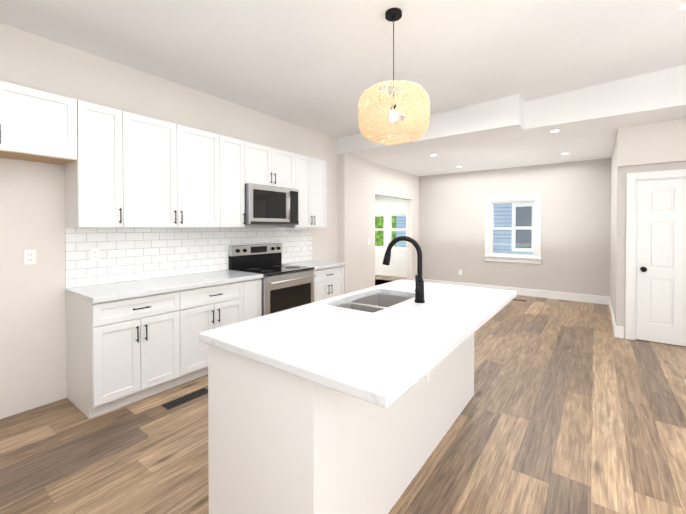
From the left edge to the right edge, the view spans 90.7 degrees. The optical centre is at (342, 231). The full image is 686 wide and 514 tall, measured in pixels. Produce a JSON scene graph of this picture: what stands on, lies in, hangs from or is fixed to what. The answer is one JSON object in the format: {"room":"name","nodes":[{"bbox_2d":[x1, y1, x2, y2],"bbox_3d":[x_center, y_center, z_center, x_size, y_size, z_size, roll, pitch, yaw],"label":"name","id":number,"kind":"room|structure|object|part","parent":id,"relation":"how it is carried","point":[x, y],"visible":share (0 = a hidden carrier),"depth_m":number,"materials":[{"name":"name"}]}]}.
{"room":"kitchen","nodes":[
{"label":"kitchen","id":0,"kind":"room"},
{"bbox_2d":[0,23,418,418],"bbox_3d":[-1.065,-0.211,4.572,0.120,3.160,9.990,0,1,37],"label":"wall","id":1,"kind":"structure","parent":0,"point":[33,364],"depth_m":2.77,"materials":[{"name":"paint"}]},
{"bbox_2d":[24,249,35,264],"bbox_3d":[-2.433,0.201,2.633,0.007,0.116,0.072,0,1,37],"label":"outlet","id":2,"kind":"object","parent":1,"relation":"attached to","point":[29,257],"visible":1,"depth_m":2.63,"materials":[{"name":"white plastic"}]},
{"bbox_2d":[0,81,75,164],"bbox_3d":[-2.447,-0.778,2.332,0.327,0.464,0.918,0,1,37],"label":"upper cabinet","id":3,"kind":"object","parent":1,"relation":"attached to","point":[36,125],"depth_m":2.43,"materials":[{"name":"white wood"}]},
{"bbox_2d":[65,99,131,227],"bbox_3d":[-2.061,-0.524,2.853,0.327,0.984,0.369,0,1,37],"label":"upper cabinet","id":4,"kind":"object","parent":1,"relation":"attached to","point":[124,169],"depth_m":2.74,"materials":[{"name":"white wood"}]},
{"bbox_2d":[132,113,227,227],"bbox_3d":[-1.711,-0.529,3.322,0.327,0.984,1.038,0,1,37],"label":"upper cabinet","id":5,"kind":"object","parent":1,"relation":"attached to","point":[180,173],"depth_m":3.23,"materials":[{"name":"white wood"}]},
{"bbox_2d":[65,228,311,287],"bbox_3d":[-1.389,0.213,4.032,0.010,0.515,3.050,0,1,37],"label":"tile backsplash","id":6,"kind":"structure","parent":1,"relation":"attached to","point":[129,254],"depth_m":3.41,"materials":[{"name":"white tile"}]},
{"bbox_2d":[90,248,98,260],"bbox_3d":[-2.173,0.202,2.964,0.007,0.116,0.072,0,1,37],"label":"outlet","id":7,"kind":"object","parent":6,"relation":"attached to","point":[94,254],"visible":1,"depth_m":2.96,"materials":[{"name":"white plastic"}]},
{"bbox_2d":[301,245,304,252],"bbox_3d":[-0.597,0.264,5.082,0.007,0.116,0.072,0,1,37],"label":"outlet","id":8,"kind":"object","parent":6,"relation":"attached to","point":[302,248],"visible":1,"depth_m":5.08,"materials":[{"name":"white plastic"}]},
{"bbox_2d":[228,137,247,227],"bbox_3d":[-1.359,-0.535,3.795,0.327,0.984,0.377,0,1,37],"label":"upper cabinet","id":9,"kind":"object","parent":1,"relation":"attached to","point":[237,149],"depth_m":3.78,"materials":[{"name":"white wood"}]},
{"bbox_2d":[248,142,295,188],"bbox_3d":[-1.007,-0.792,4.266,0.327,0.479,0.804,0,1,37],"label":"upper cabinet","id":10,"kind":"object","parent":1,"relation":"attached to","point":[268,166],"depth_m":4.15,"materials":[{"name":"white wood"}]},
{"bbox_2d":[245,183,298,224],"bbox_3d":[-0.957,-0.313,4.234,0.432,0.463,0.792,0,1,37],"label":"microwave","id":11,"kind":"object","parent":10,"relation":"attached to","point":[268,205],"visible":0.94,"depth_m":4.05,"materials":[{"name":"silver metal"}]},
{"bbox_2d":[278,154,326,227],"bbox_3d":[-0.570,-0.546,4.855,0.327,0.984,0.658,0,1,37],"label":"upper cabinet","id":12,"kind":"object","parent":1,"relation":"attached to","point":[311,178],"depth_m":4.75,"materials":[{"name":"white wood"}]},
{"bbox_2d":[0,279,685,513],"bbox_3d":[-0.167,1.402,3.921,9.320,0.050,9.990,0,1,37],"label":"floor","id":13,"kind":"structure","parent":0,"point":[574,407],"depth_m":2.25,"materials":[{"name":"brown wood"}]},
{"bbox_2d":[65,288,188,418],"bbox_3d":[-1.846,0.950,2.914,0.615,0.876,0.699,0,1,37],"label":"base cabinet","id":14,"kind":"object","parent":13,"relation":"on","point":[128,342],"depth_m":2.67,"materials":[{"name":"white wood"}]},
{"bbox_2d":[65,270,262,303],"bbox_3d":[-1.580,0.489,3.235,0.636,0.040,1.555,0,1,37],"label":"countertop","id":15,"kind":"structure","parent":14,"relation":"on","point":[100,294],"depth_m":2.95,"materials":[{"name":"white stone"}]},
{"bbox_2d":[161,388,207,409],"bbox_3d":[-1.295,1.386,2.815,0.110,0.006,0.370,0,1,37],"label":"floor vent","id":16,"kind":"object","parent":13,"relation":"in","point":[183,399],"visible":0.92,"depth_m":2.79,"materials":[{"name":"black plastic"}]},
{"bbox_2d":[189,280,248,380],"bbox_3d":[-1.474,0.945,3.413,0.615,0.876,0.781,0,1,37],"label":"base cabinet","id":17,"kind":"object","parent":13,"relation":"on","point":[221,305],"depth_m":3.20,"materials":[{"name":"white wood"}]},
{"bbox_2d":[249,280,261,318],"bbox_3d":[-1.219,0.941,3.756,0.615,0.876,0.296,0,1,37],"label":"base cabinet","id":18,"kind":"object","parent":13,"relation":"on","point":[255,286],"depth_m":3.63,"materials":[{"name":"white wood"}]},
{"bbox_2d":[229,243,315,315],"bbox_3d":[-0.839,0.772,4.158,0.726,1.205,0.802,0,1,37],"label":"range","id":19,"kind":"object","parent":13,"relation":"on","point":[285,287],"visible":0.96,"depth_m":4.06,"materials":[{"name":"silver metal"}]},
{"bbox_2d":[312,268,343,301],"bbox_3d":[-0.441,0.929,4.801,0.615,0.876,0.697,0,1,37],"label":"base cabinet","id":20,"kind":"object","parent":13,"relation":"on","point":[328,282],"depth_m":4.61,"materials":[{"name":"white wood"}]},
{"bbox_2d":[286,260,344,271],"bbox_3d":[-0.421,0.472,4.791,0.636,0.040,0.711,0,1,37],"label":"countertop","id":21,"kind":"structure","parent":20,"relation":"on","point":[311,263],"depth_m":4.76,"materials":[{"name":"white stone"}]},
{"bbox_2d":[208,292,473,513],"bbox_3d":[0.233,0.957,2.252,0.688,0.875,2.040,0,1,37],"label":"kitchen island","id":22,"kind":"object","parent":13,"relation":"on","point":[355,402],"depth_m":1.48,"materials":[{"name":"white wood"}]},
{"bbox_2d":[199,282,516,411],"bbox_3d":[0.346,0.503,2.163,1.030,0.044,2.100,0,1,37],"label":"island countertop","id":23,"kind":"structure","parent":22,"relation":"on","point":[377,358],"depth_m":1.57,"materials":[{"name":"white stone"}]},
{"bbox_2d":[336,293,410,312],"bbox_3d":[0.235,0.620,2.409,0.452,0.200,0.772,0,1,37],"label":"sink","id":24,"kind":"object","parent":23,"relation":"in","point":[369,302],"depth_m":2.67,"materials":[{"name":"silver metal"}]},
{"bbox_2d":[382,236,426,303],"bbox_3d":[0.412,0.256,2.346,0.307,0.445,0.114,0,1,37],"label":"faucet","id":25,"kind":"object","parent":23,"relation":"on","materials":[{"name":"black metal"}]},
{"bbox_2d":[425,372,429,383],"bbox_3d":[0.518,0.865,2.065,0.008,0.115,0.070,0,1,37],"label":"outlet","id":26,"kind":"object","parent":22,"relation":"attached to","point":[427,377],"depth_m":2.05,"materials":[{"name":"white plastic"}]},
{"bbox_2d":[0,0,685,138],"bbox_3d":[0.303,-1.690,1.604,5.840,0.335,6.890,0,1,37],"label":"ceiling","id":27,"kind":"structure","parent":0,"point":[320,66],"depth_m":2.95,"materials":[{"name":"paint"}]},
{"bbox_2d":[358,8,429,144],"bbox_3d":[0.377,-1.158,2.532,0.530,0.943,0.531,0,1,37],"label":"pendant lamp","id":28,"kind":"object","parent":27,"relation":"hanging from","point":[421,94],"visible":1,"depth_m":2.38,"materials":[{"name":"beige"}]},
{"bbox_3d":[0.377,-0.873,2.535,0.530,0.373,0.531,0,1,37],"label":"lamp shade","id":29,"kind":"part","parent":28,"relation":"part of","materials":[{"name":"beige wicker"}]},
{"bbox_2d":[678,3,685,10],"bbox_3d":[2.599,-1.700,2.549,0.124,0.006,0.124,0,1,37],"label":"recessed light","id":30,"kind":"object","parent":27,"relation":"in","point":[682,7],"visible":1,"depth_m":2.57,"materials":[{"name":"white"}]},
{"bbox_2d":[337,153,367,293],"bbox_3d":[0.184,0.018,6.026,0.150,2.670,0.730,0,1,37],"label":"wall","id":31,"kind":"structure","parent":0,"point":[352,212],"depth_m":5.88,"materials":[{"name":"paint"}]},
{"bbox_2d":[419,158,610,296],"bbox_3d":[4.176,-0.235,6.822,5.840,3.160,0.120,0,1,37],"label":"wall","id":32,"kind":"structure","parent":0,"point":[575,222],"depth_m":6.95,"materials":[{"name":"paint"}]},
{"bbox_2d":[484,194,541,263],"bbox_3d":[3.607,-0.046,7.215,1.120,1.408,0.169,0,1,37],"label":"window","id":33,"kind":"structure","parent":32,"relation":"in","point":[534,258],"depth_m":7.19,"materials":[{"name":"white"}]},
{"bbox_2d":[423,279,607,304],"bbox_3d":[3.393,1.264,7.335,3.750,0.150,0.019,0,1,37],"label":"baseboard","id":34,"kind":"structure","parent":32,"relation":"attached to","point":[596,299],"depth_m":6.82,"materials":[{"name":"white wood"}]},
{"bbox_2d":[368,65,685,175],"bbox_3d":[3.185,-1.616,5.475,5.840,0.570,3.440,0,1,37],"label":"ceiling","id":35,"kind":"structure","parent":0,"point":[587,122],"depth_m":4.32,"materials":[{"name":"paint"}]},
{"bbox_2d":[337,94,528,159],"bbox_3d":[1.239,-1.553,5.223,2.780,0.490,0.730,0,1,37],"label":"soffit","id":36,"kind":"structure","parent":35,"relation":"attached to","point":[500,119],"depth_m":4.65,"materials":[{"name":"paint"}]},
{"bbox_2d":[610,126,629,337],"bbox_3d":[4.261,0.017,5.222,0.150,2.690,2.350,0,1,37],"label":"wall","id":37,"kind":"structure","parent":0,"point":[620,158],"depth_m":4.36,"materials":[{"name":"paint"}]},
{"bbox_2d":[608,297,616,337],"bbox_3d":[4.198,1.287,5.291,0.016,0.150,2.276,0,1,37],"label":"baseboard","id":38,"kind":"structure","parent":37,"relation":"attached to","point":[609,301],"depth_m":4.87,"materials":[{"name":"white wood"}]},
{"bbox_2d":[630,118,685,178],"bbox_3d":[4.403,0.033,3.763,1.820,2.690,0.180,0,1,37],"label":"wall","id":39,"kind":"structure","parent":0,"point":[658,146],"depth_m":4.09,"materials":[{"name":"paint"}]},
{"bbox_2d":[625,169,685,339],"bbox_3d":[4.034,0.320,4.066,0.990,2.110,0.140,0,1,37],"label":"door frame","id":40,"kind":"structure","parent":39,"relation":"attached to","point":[632,179],"depth_m":4.27,"materials":[{"name":"white wood"}]},
{"bbox_2d":[636,178,685,345],"bbox_3d":[4.023,0.368,4.052,0.774,1.990,0.040,0,1,37],"label":"door","id":41,"kind":"structure","parent":39,"relation":"in","point":[661,280],"depth_m":4.13,"materials":[{"name":"white wood"}]},
{"label":"outside","id":42,"kind":"structure","parent":0,"visible":0},
{"bbox_2d":[375,216,395,246],"bbox_3d":[2.171,0.035,12.170,5.000,3.500,0.400,0,1,37],"label":"garden","id":43,"kind":"object","parent":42,"point":[379,235],"visible":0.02,"depth_m":12.60,"materials":[{"name":"green plant"}]},
{"bbox_2d":[375,195,406,285],"bbox_3d":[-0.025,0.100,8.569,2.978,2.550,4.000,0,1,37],"label":"doorway","id":44,"kind":"object","parent":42,"point":[387,208],"visible":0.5,"depth_m":9.88,"materials":[{"name":"white paint"}]},
{"bbox_2d":[396,202,533,254],"bbox_3d":[4.825,-1.171,8.186,9.000,7.000,2.500,0,1,37],"label":"neighbor house","id":45,"kind":"structure","parent":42,"point":[400,222],"depth_m":9.56,"materials":[{"name":"blue"}]}
]}

